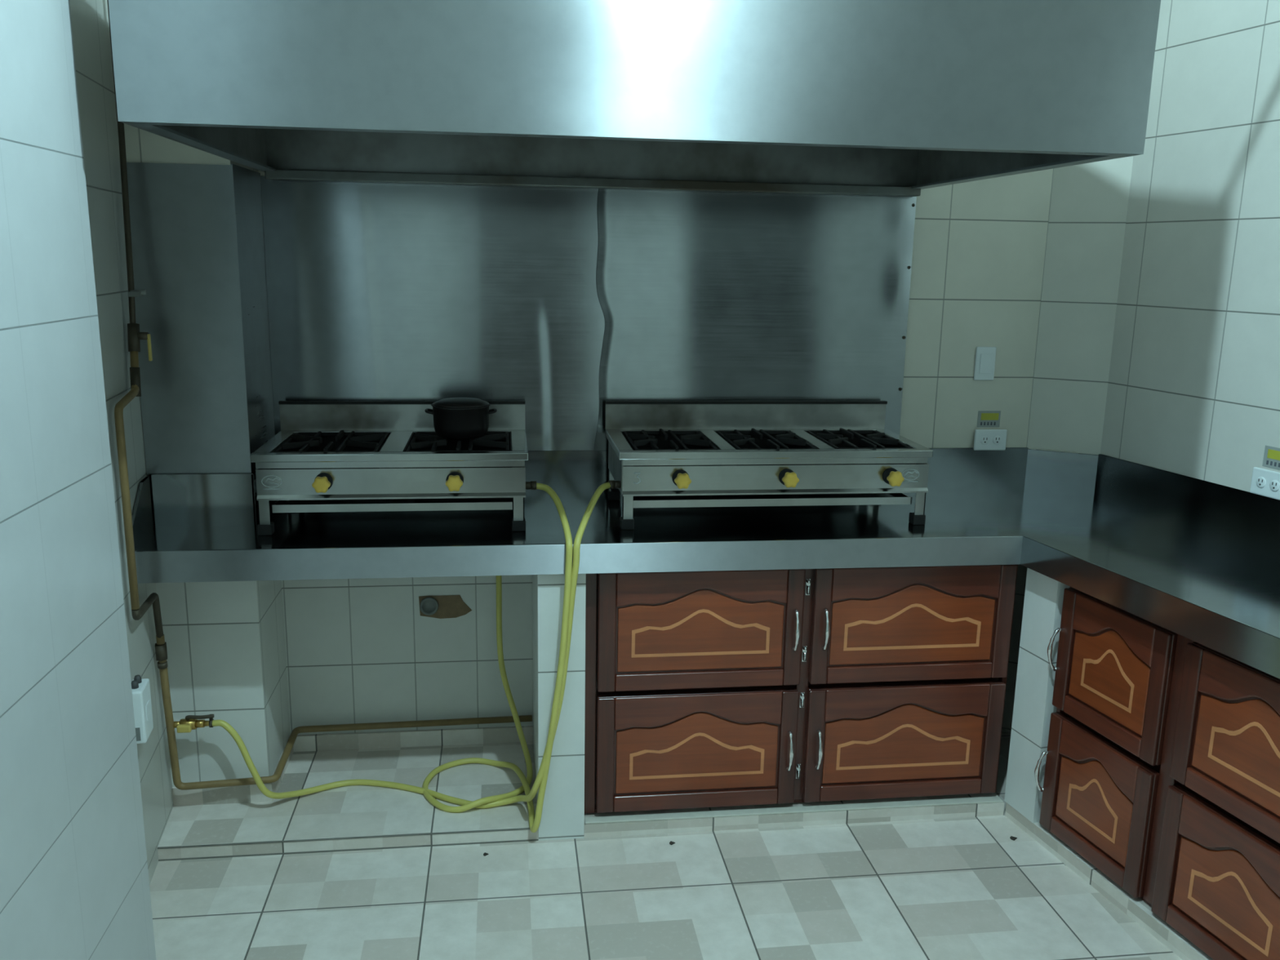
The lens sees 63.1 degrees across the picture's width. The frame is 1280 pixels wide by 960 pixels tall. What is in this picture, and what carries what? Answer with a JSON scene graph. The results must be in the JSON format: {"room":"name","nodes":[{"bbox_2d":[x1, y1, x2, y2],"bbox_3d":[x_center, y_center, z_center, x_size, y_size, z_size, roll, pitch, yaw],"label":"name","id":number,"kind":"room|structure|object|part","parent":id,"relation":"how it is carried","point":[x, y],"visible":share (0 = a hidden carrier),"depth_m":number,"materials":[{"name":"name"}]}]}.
{"room":"commercial kitchen","nodes":[
{"label":"commercial kitchen","id":0,"kind":"room"},
{"bbox_2d":[0,0,155,959],"bbox_3d":[-1.097,0.098,0.077,0.594,3.060,3.940,-1,12,-7],"label":"wall","id":1,"kind":"structure","parent":0,"point":[74,882],"depth_m":1.82,"materials":[{"name":"tile"}]},
{"bbox_2d":[69,0,173,884],"bbox_3d":[-1.345,-0.402,2.401,0.150,3.060,0.870,-2,12,-13],"label":"wall","id":2,"kind":"structure","parent":0,"point":[89,18],"depth_m":2.64,"materials":[{"name":"tile"}]},
{"bbox_2d":[131,675,153,743],"bbox_3d":[-1.269,0.577,2.640,0.044,0.158,0.091,-2,12,-13],"label":"wall box","id":3,"kind":"object","parent":2,"relation":"attached to","point":[141,696],"visible":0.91,"depth_m":2.61,"materials":[{"name":"white plastic"}]},
{"bbox_3d":[-1.250,0.585,2.647,0.002,0.040,0.040,-2,12,-13],"label":"plate","id":4,"kind":"part","parent":3,"relation":"part of","materials":[{"name":"white plastic"}]},
{"bbox_2d":[157,827,537,861],"bbox_3d":[-0.817,1.032,2.958,1.051,0.040,0.005,-1,12,-7],"label":"trim","id":5,"kind":"structure","parent":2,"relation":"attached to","point":[521,828],"depth_m":2.95,"materials":[{"name":"grey tile"}]},
{"bbox_2d":[124,123,290,786],"bbox_3d":[-1.343,-0.524,2.973,0.462,3.060,0.344,-1,12,-7],"label":"wall column","id":6,"kind":"structure","parent":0,"point":[224,640],"depth_m":3.05,"materials":[{"name":"tile"}]},
{"bbox_2d":[126,162,252,474],"bbox_3d":[-1.226,-0.423,2.830,0.280,0.836,0.006,-1,12,-7],"label":"cladding","id":7,"kind":"object","parent":6,"relation":"attached to","point":[194,408],"visible":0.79,"depth_m":2.83,"materials":[{"name":"metal"}]},
{"bbox_2d":[172,782,273,806],"bbox_3d":[-1.248,0.941,3.119,0.286,0.058,0.010,-1,12,-7],"label":"tile","id":8,"kind":"structure","parent":6,"relation":"attached to","point":[251,793],"depth_m":3.11,"materials":[{"name":"tile"}]},
{"bbox_2d":[231,164,275,473],"bbox_3d":[-1.110,-0.461,3.006,0.006,0.840,0.322,-1,12,-7],"label":"cladding","id":9,"kind":"object","parent":6,"relation":"attached to","point":[247,186],"visible":0.79,"depth_m":2.99,"materials":[{"name":"metal"}]},
{"bbox_2d":[272,740,293,799],"bbox_3d":[-1.132,0.906,3.294,0.010,0.056,0.312,-1,12,-7],"label":"baseboard","id":10,"kind":"structure","parent":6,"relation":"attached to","point":[276,784],"depth_m":3.26,"materials":[{"name":"tile"}]},
{"bbox_2d":[157,742,538,859],"bbox_3d":[-0.906,0.975,3.221,1.162,0.040,0.561,-1,12,-7],"label":"floor","id":11,"kind":"structure","parent":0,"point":[351,811],"depth_m":3.09,"materials":[{"name":"tile"}]},
{"bbox_2d":[532,573,586,840],"bbox_3d":[-0.258,0.590,3.221,0.132,0.815,0.559,-1,12,-7],"label":"wall pillar","id":12,"kind":"structure","parent":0,"point":[562,817],"depth_m":2.96,"materials":[{"name":"tile"}]},
{"bbox_2d":[257,168,1053,734],"bbox_3d":[-0.163,-0.583,3.349,3.000,3.060,0.150,-1,12,-7],"label":"wall","id":13,"kind":"structure","parent":0,"point":[358,651],"depth_m":3.44,"materials":[{"name":"tile"}]},
{"bbox_2d":[106,0,532,790],"bbox_3d":[-0.931,-0.574,2.986,1.213,2.946,0.428,-9,16,-39],"label":"gas pipe","id":14,"kind":"object","parent":13,"relation":"attached to","point":[190,722],"visible":1,"depth_m":2.86,"materials":[{"name":"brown metal"}]},
{"bbox_3d":[-1.279,-0.345,2.718,0.006,0.070,0.014,-1,12,-7],"label":"lever","id":15,"kind":"part","parent":14,"relation":"part of","materials":[{"name":"yellow paint"}]},
{"bbox_3d":[-1.264,0.681,2.989,0.079,0.018,0.017,-1,12,-7],"label":"lever","id":16,"kind":"part","parent":14,"relation":"part of","materials":[{"name":"grey metal"}]},
{"bbox_2d":[212,481,610,808],"bbox_3d":[-0.660,0.497,3.021,1.135,0.988,0.253,2,12,3],"label":"gas hose","id":17,"kind":"object","parent":14,"relation":"attached to","point":[576,546],"visible":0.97,"depth_m":3.02,"materials":[{"name":"yellow rubber"}]},
{"bbox_2d":[293,725,533,751],"bbox_3d":[-0.760,0.869,3.502,0.798,0.055,0.010,-1,12,-7],"label":"baseboard","id":18,"kind":"structure","parent":13,"relation":"attached to","point":[420,738],"depth_m":3.50,"materials":[{"name":"tile"}]},
{"bbox_2d":[260,176,604,450],"bbox_3d":[-0.608,-0.496,3.221,1.046,0.827,0.017,-1,12,-7],"label":"sheet","id":19,"kind":"object","parent":13,"relation":"attached to","point":[376,291],"visible":0.84,"depth_m":3.20,"materials":[{"name":"metal"}]},
{"bbox_2d":[418,595,471,618],"bbox_3d":[-0.638,0.418,3.419,0.171,0.080,0.012,-1,12,-7],"label":"hole","id":20,"kind":"structure","parent":13,"relation":"attached to","point":[443,606],"depth_m":3.42,"materials":[{"name":"brick"}]},
{"bbox_2d":[594,188,916,450],"bbox_3d":[0.366,-0.505,3.342,1.025,0.827,0.012,-1,12,-7],"label":"sheet","id":21,"kind":"object","parent":13,"relation":"attached to","point":[704,295],"visible":0.8,"depth_m":3.33,"materials":[{"name":"metal"}]},
{"bbox_2d":[973,346,996,380],"bbox_3d":[1.153,-0.389,3.480,0.070,0.112,0.012,-1,12,-7],"label":"wall switch","id":22,"kind":"object","parent":13,"relation":"attached to","point":[984,363],"visible":1,"depth_m":3.48,"materials":[{"name":"white plastic"}]},
{"bbox_2d":[977,410,1000,426],"bbox_3d":[1.182,-0.206,3.529,0.080,0.056,0.001,-1,12,-7],"label":"sticker","id":23,"kind":"object","parent":13,"relation":"attached to","point":[985,418],"visible":1,"depth_m":3.53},
{"bbox_2d":[980,422,995,425],"bbox_3d":[1.180,-0.191,3.532,0.054,0.011,0.001,-1,12,-7],"label":"print","id":24,"kind":"object","parent":23,"relation":"attached to","point":[981,423],"depth_m":3.53},
{"bbox_2d":[973,429,1007,450],"bbox_3d":[1.187,-0.135,3.527,0.114,0.072,0.014,-1,12,-7],"label":"wall socket","id":25,"kind":"object","parent":13,"relation":"attached to","point":[984,439],"visible":1,"depth_m":3.52,"materials":[{"name":"white plastic"}]},
{"bbox_2d":[980,435,989,444],"bbox_3d":[1.165,-0.135,3.525,0.030,0.030,0.013,-1,12,-7],"label":"socket","id":26,"kind":"object","parent":25,"relation":"attached to","point":[984,440],"depth_m":3.52,"materials":[{"name":"white plastic"}]},
{"bbox_2d":[992,435,1001,444],"bbox_3d":[1.209,-0.136,3.531,0.030,0.030,0.013,-1,12,-7],"label":"socket","id":27,"kind":"object","parent":25,"relation":"attached to","point":[997,440],"depth_m":3.53,"materials":[{"name":"white plastic"}]},
{"bbox_2d":[149,731,1182,959],"bbox_3d":[0.663,1.461,1.407,5.200,0.100,5.500,-1,12,-7],"label":"floor","id":28,"kind":"structure","parent":0,"point":[948,888],"depth_m":2.76,"materials":[{"name":"tile"}]},
{"bbox_2d":[584,564,1017,837],"bbox_3d":[0.452,0.589,3.292,1.294,0.813,0.547,-1,12,-7],"label":"base cabinet","id":29,"kind":"object","parent":28,"relation":"on","point":[713,688],"depth_m":3.06,"materials":[{"name":"brown wood"}]},
{"bbox_3d":[0.169,0.799,3.067,0.482,0.246,0.006,-1,12,-7],"label":"panel","id":30,"kind":"part","parent":29,"relation":"part of","materials":[{"name":"brown wood"}]},
{"bbox_3d":[0.169,0.797,3.071,0.594,0.360,0.030,-1,12,-7],"label":"door","id":31,"kind":"part","parent":29,"relation":"part of","materials":[{"name":"brown wood"}]},
{"bbox_3d":[0.176,0.430,2.988,0.482,0.241,0.006,-1,12,-7],"label":"panel","id":32,"kind":"part","parent":29,"relation":"part of","materials":[{"name":"brown wood"}]},
{"bbox_3d":[0.175,0.428,2.992,0.594,0.355,0.030,-1,12,-7],"label":"door","id":33,"kind":"part","parent":29,"relation":"part of","materials":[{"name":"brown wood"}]},
{"bbox_3d":[0.444,0.805,3.075,0.013,0.130,0.039,-1,12,-7],"label":"handle","id":34,"kind":"part","parent":29,"relation":"part of","materials":[{"name":"silver metal"}]},
{"bbox_2d":[584,795,1003,823],"bbox_3d":[0.476,0.992,3.136,1.289,0.006,0.033,-1,12,-7],"label":"trim","id":35,"kind":"structure","parent":29,"relation":"on","point":[879,805],"depth_m":3.13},
{"bbox_3d":[0.450,0.436,2.997,0.013,0.130,0.039,-1,12,-7],"label":"handle","id":36,"kind":"part","parent":29,"relation":"part of","materials":[{"name":"silver metal"}]},
{"bbox_3d":[0.531,0.804,3.087,0.013,0.130,0.039,-1,12,-7],"label":"handle","id":37,"kind":"part","parent":29,"relation":"part of","materials":[{"name":"silver metal"}]},
{"bbox_3d":[0.537,0.435,3.008,0.013,0.130,0.039,-1,12,-7],"label":"handle","id":38,"kind":"part","parent":29,"relation":"part of","materials":[{"name":"silver metal"}]},
{"bbox_3d":[0.798,0.793,3.148,0.498,0.246,0.006,-1,12,-7],"label":"panel","id":39,"kind":"part","parent":29,"relation":"part of","materials":[{"name":"brown wood"}]},
{"bbox_3d":[0.797,0.791,3.152,0.610,0.360,0.030,-1,12,-7],"label":"door","id":40,"kind":"part","parent":29,"relation":"part of","materials":[{"name":"brown wood"}]},
{"bbox_3d":[0.804,0.423,3.070,0.498,0.241,0.006,-1,12,-7],"label":"panel","id":41,"kind":"part","parent":29,"relation":"part of","materials":[{"name":"brown wood"}]},
{"bbox_3d":[0.804,0.422,3.074,0.610,0.355,0.030,-1,12,-7],"label":"door","id":42,"kind":"part","parent":29,"relation":"part of","materials":[{"name":"brown wood"}]},
{"bbox_2d":[1009,835,1017,840],"bbox_3d":[1.103,1.058,3.082,0.020,0.006,0.019,-11,17,-44],"label":"crumb","id":43,"kind":"object","parent":28,"relation":"on","point":[1011,837],"visible":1,"depth_m":3.08,"materials":[{"name":"black"}]},
{"bbox_2d":[1034,586,1279,959],"bbox_3d":[1.498,0.725,2.630,0.477,0.767,0.900,-3,13,-17],"label":"base cabinet","id":44,"kind":"object","parent":28,"relation":"on","point":[1162,767],"visible":0.96,"depth_m":2.58,"materials":[{"name":"brown wood"}]},
{"bbox_3d":[1.158,0.843,3.011,0.039,0.130,0.013,-3,13,-17],"label":"handle","id":45,"kind":"part","parent":44,"relation":"part of","materials":[{"name":"silver metal"}]},
{"bbox_3d":[1.164,0.478,2.933,0.039,0.130,0.013,-3,13,-17],"label":"handle","id":46,"kind":"part","parent":44,"relation":"part of","materials":[{"name":"silver metal"}]},
{"bbox_3d":[1.239,0.876,2.845,0.006,0.236,0.276,-3,13,-17],"label":"panel","id":47,"kind":"part","parent":44,"relation":"part of","materials":[{"name":"brown wood"}]},
{"bbox_3d":[1.244,0.875,2.846,0.030,0.350,0.384,-3,13,-17],"label":"door","id":48,"kind":"part","parent":44,"relation":"part of","materials":[{"name":"brown wood"}]},
{"bbox_3d":[1.246,0.512,2.767,0.006,0.236,0.276,-3,13,-17],"label":"panel","id":49,"kind":"part","parent":44,"relation":"part of","materials":[{"name":"brown wood"}]},
{"bbox_3d":[1.250,0.510,2.768,0.030,0.350,0.384,-3,13,-17],"label":"door","id":50,"kind":"part","parent":44,"relation":"part of","materials":[{"name":"brown wood"}]},
{"bbox_3d":[1.378,0.968,2.421,0.030,0.350,0.424,-3,13,-17],"label":"door","id":51,"kind":"part","parent":44,"relation":"part of","materials":[{"name":"brown wood"}]},
{"bbox_3d":[1.384,0.604,2.343,0.030,0.350,0.424,-3,13,-17],"label":"door","id":52,"kind":"part","parent":44,"relation":"part of","materials":[{"name":"brown wood"}]},
{"bbox_3d":[1.374,0.970,2.420,0.006,0.236,0.316,-3,13,-17],"label":"panel","id":53,"kind":"part","parent":44,"relation":"part of","materials":[{"name":"brown wood"}]},
{"bbox_3d":[1.380,0.605,2.342,0.006,0.236,0.316,-3,13,-17],"label":"panel","id":54,"kind":"part","parent":44,"relation":"part of","materials":[{"name":"brown wood"}]},
{"bbox_2d":[1004,567,1070,823],"bbox_3d":[1.292,0.618,3.107,0.302,0.769,0.136,-3,13,-17],"label":"wall","id":55,"kind":"structure","parent":0,"point":[1033,708],"depth_m":3.05,"materials":[{"name":"tile"}]},
{"bbox_2d":[1004,802,1213,959],"bbox_3d":[1.688,1.246,2.150,0.440,0.046,2.398,-3,13,-17],"label":"baseboard","id":56,"kind":"structure","parent":55,"relation":"attached to","point":[1136,908],"depth_m":2.78,"materials":[{"name":"tile"}]},
{"bbox_3d":[1.834,0.945,1.622,0.442,0.769,1.250,-3,13,-17],"label":"wall","id":57,"kind":"structure","parent":56,"relation":"on","visible":0},
{"bbox_2d":[132,447,1279,679],"bbox_3d":[0.454,0.311,2.072,3.400,0.234,2.856,-1,12,-7],"label":"countertop","id":58,"kind":"structure","parent":57,"relation":"on","point":[1197,560],"depth_m":2.92,"materials":[{"name":"metal"}]},
{"bbox_2d":[249,400,536,535],"bbox_3d":[-0.693,-0.044,3.042,0.769,0.315,0.460,-1,12,-7],"label":"gas stove","id":59,"kind":"object","parent":58,"relation":"on","point":[325,455],"visible":0.97,"depth_m":2.91,"materials":[{"name":"metal"}]},
{"bbox_3d":[-1.028,0.086,2.855,0.030,0.072,0.030,-1,12,-7],"label":"leg","id":60,"kind":"part","parent":59,"relation":"part of","materials":[{"name":"metal"}]},
{"bbox_3d":[-0.860,0.011,2.819,0.047,0.042,0.048,-1,12,-7],"label":"knob","id":61,"kind":"part","parent":59,"relation":"part of","materials":[{"name":"yellow plastic"}]},
{"bbox_3d":[-0.680,0.009,2.875,0.725,0.084,0.024,-1,12,-7],"label":"panel","id":62,"kind":"part","parent":59,"relation":"part of","materials":[{"name":"metal"}]},
{"bbox_3d":[-0.510,0.007,2.864,0.047,0.042,0.048,-1,12,-7],"label":"knob","id":63,"kind":"part","parent":59,"relation":"part of","materials":[{"name":"yellow plastic"}]},
{"bbox_2d":[424,397,497,439],"bbox_3d":[-0.532,-0.187,3.102,0.176,0.110,0.174,10,15,36],"label":"cooking pot","id":64,"kind":"object","parent":59,"relation":"on","point":[454,418],"visible":1,"depth_m":3.04,"materials":[{"name":"black metal"}]},
{"bbox_3d":[-0.624,-0.203,3.086,0.027,0.013,0.052,-1,12,-7],"label":"handle","id":65,"kind":"part","parent":64,"relation":"part of","materials":[{"name":"black metal"}]},
{"bbox_3d":[-0.531,-0.233,3.092,0.166,0.017,0.166,-1,12,-7],"label":"lid","id":66,"kind":"part","parent":64,"relation":"part of","materials":[{"name":"black metal"}]},
{"bbox_3d":[-0.440,-0.205,3.110,0.027,0.013,0.052,-1,12,-7],"label":"handle","id":67,"kind":"part","parent":64,"relation":"part of","materials":[{"name":"black metal"}]},
{"bbox_2d":[422,482,573,832],"bbox_3d":[-0.448,0.493,3.062,0.354,0.989,0.571,-5,13,-25],"label":"gas hose","id":68,"kind":"object","parent":59,"relation":"hanging from","point":[534,820],"visible":0.97,"depth_m":3.09,"materials":[{"name":"yellow rubber"}]},
{"bbox_3d":[-0.342,0.079,2.944,0.030,0.072,0.030,-1,12,-7],"label":"leg","id":69,"kind":"part","parent":59,"relation":"part of","materials":[{"name":"metal"}]},
{"bbox_2d":[604,400,933,529],"bbox_3d":[0.365,-0.054,3.178,0.947,0.315,0.460,-1,12,-7],"label":"gas stove","id":70,"kind":"object","parent":58,"relation":"on","point":[662,454],"visible":1,"depth_m":3.06,"materials":[{"name":"metal"}]},
{"bbox_3d":[-0.084,-0.001,3.338,0.030,0.072,0.030,-1,12,-7],"label":"leg","id":71,"kind":"part","parent":70,"relation":"part of","materials":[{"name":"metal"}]},
{"bbox_3d":[-0.037,0.076,2.983,0.030,0.072,0.030,-1,12,-7],"label":"leg","id":72,"kind":"part","parent":70,"relation":"part of","materials":[{"name":"metal"}]},
{"bbox_3d":[0.120,0.001,2.945,0.047,0.042,0.048,-1,12,-7],"label":"knob","id":73,"kind":"part","parent":70,"relation":"part of","materials":[{"name":"yellow plastic"}]},
{"bbox_3d":[0.400,-0.002,3.015,0.905,0.084,0.024,-1,12,-7],"label":"panel","id":74,"kind":"part","parent":70,"relation":"part of","materials":[{"name":"metal"}]},
{"bbox_3d":[0.429,-0.002,2.985,0.047,0.042,0.048,-1,12,-7],"label":"knob","id":75,"kind":"part","parent":70,"relation":"part of","materials":[{"name":"yellow plastic"}]},
{"bbox_3d":[0.738,-0.005,3.025,0.047,0.042,0.048,-1,12,-7],"label":"knob","id":76,"kind":"part","parent":70,"relation":"part of","materials":[{"name":"yellow plastic"}]},
{"bbox_3d":[0.827,0.067,3.095,0.030,0.072,0.030,-1,12,-7],"label":"leg","id":77,"kind":"part","parent":70,"relation":"part of","materials":[{"name":"metal"}]},
{"bbox_2d":[1001,155,1133,733],"bbox_3d":[1.471,-0.584,3.485,0.231,3.060,0.150,7,13,26],"label":"wall","id":78,"kind":"structure","parent":0,"point":[1089,202],"depth_m":3.42,"materials":[{"name":"tile"}]},
{"bbox_2d":[1100,0,1279,492],"bbox_3d":[2.335,-0.060,1.104,0.150,3.060,4.900,-3,13,-17],"label":"wall","id":79,"kind":"structure","parent":0,"point":[1193,390],"depth_m":3.03,"materials":[{"name":"tile"}]},
{"bbox_2d":[1249,466,1279,500],"bbox_3d":[1.719,0.011,2.848,0.014,0.074,0.114,-3,13,-17],"label":"wall socket","id":80,"kind":"object","parent":79,"relation":"attached to","point":[1264,482],"visible":1,"depth_m":2.85,"materials":[{"name":"white plastic"}]},
{"bbox_2d":[1256,476,1266,487],"bbox_3d":[1.713,0.006,2.869,0.013,0.030,0.030,-3,13,-17],"label":"socket","id":81,"kind":"object","parent":80,"relation":"attached to","point":[1260,481],"depth_m":2.86,"materials":[{"name":"white plastic"}]},
{"bbox_2d":[1269,480,1279,491],"bbox_3d":[1.726,0.015,2.828,0.013,0.030,0.030,-3,13,-17],"label":"socket","id":82,"kind":"object","parent":80,"relation":"attached to","point":[1274,485],"depth_m":2.83,"materials":[{"name":"white plastic"}]},
{"bbox_2d":[1262,445,1279,470],"bbox_3d":[1.729,-0.058,2.828,0.001,0.058,0.084,-3,13,-17],"label":"sticker","id":83,"kind":"object","parent":79,"relation":"attached to","point":[1271,459],"visible":1,"depth_m":2.84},
{"bbox_2d":[1266,460,1279,467],"bbox_3d":[1.728,-0.043,2.833,0.001,0.012,0.056,-3,13,-17],"label":"print","id":84,"kind":"object","parent":83,"relation":"attached to","point":[1270,464],"depth_m":2.84},
{"bbox_3d":[0.718,-1.629,0.748,5.200,0.100,5.500,-1,12,-7],"label":"ceiling","id":85,"kind":"structure","parent":0,"visible":0},
{"bbox_2d":[108,0,1160,196],"bbox_3d":[-0.022,-1.349,2.483,2.005,1.192,1.203,-1,12,-7],"label":"extractor hood","id":86,"kind":"object","parent":85,"relation":"hanging from","point":[900,98],"visible":1,"depth_m":2.03,"materials":[{"name":"metal"}]},
{"bbox_3d":[-1.017,-1.010,2.433,0.012,0.472,1.187,-1,12,-7],"label":"panel","id":87,"kind":"part","parent":86,"relation":"part of","materials":[{"name":"metal"}]},
{"bbox_3d":[-0.104,-1.143,3.131,1.981,0.472,0.010,-1,12,-7],"label":"panel","id":88,"kind":"part","parent":86,"relation":"part of","materials":[{"name":"metal"}]},
{"bbox_3d":[0.959,-1.030,2.689,0.012,0.472,1.187,-1,12,-7],"label":"panel","id":89,"kind":"part","parent":86,"relation":"part of","materials":[{"name":"metal"}]}
]}

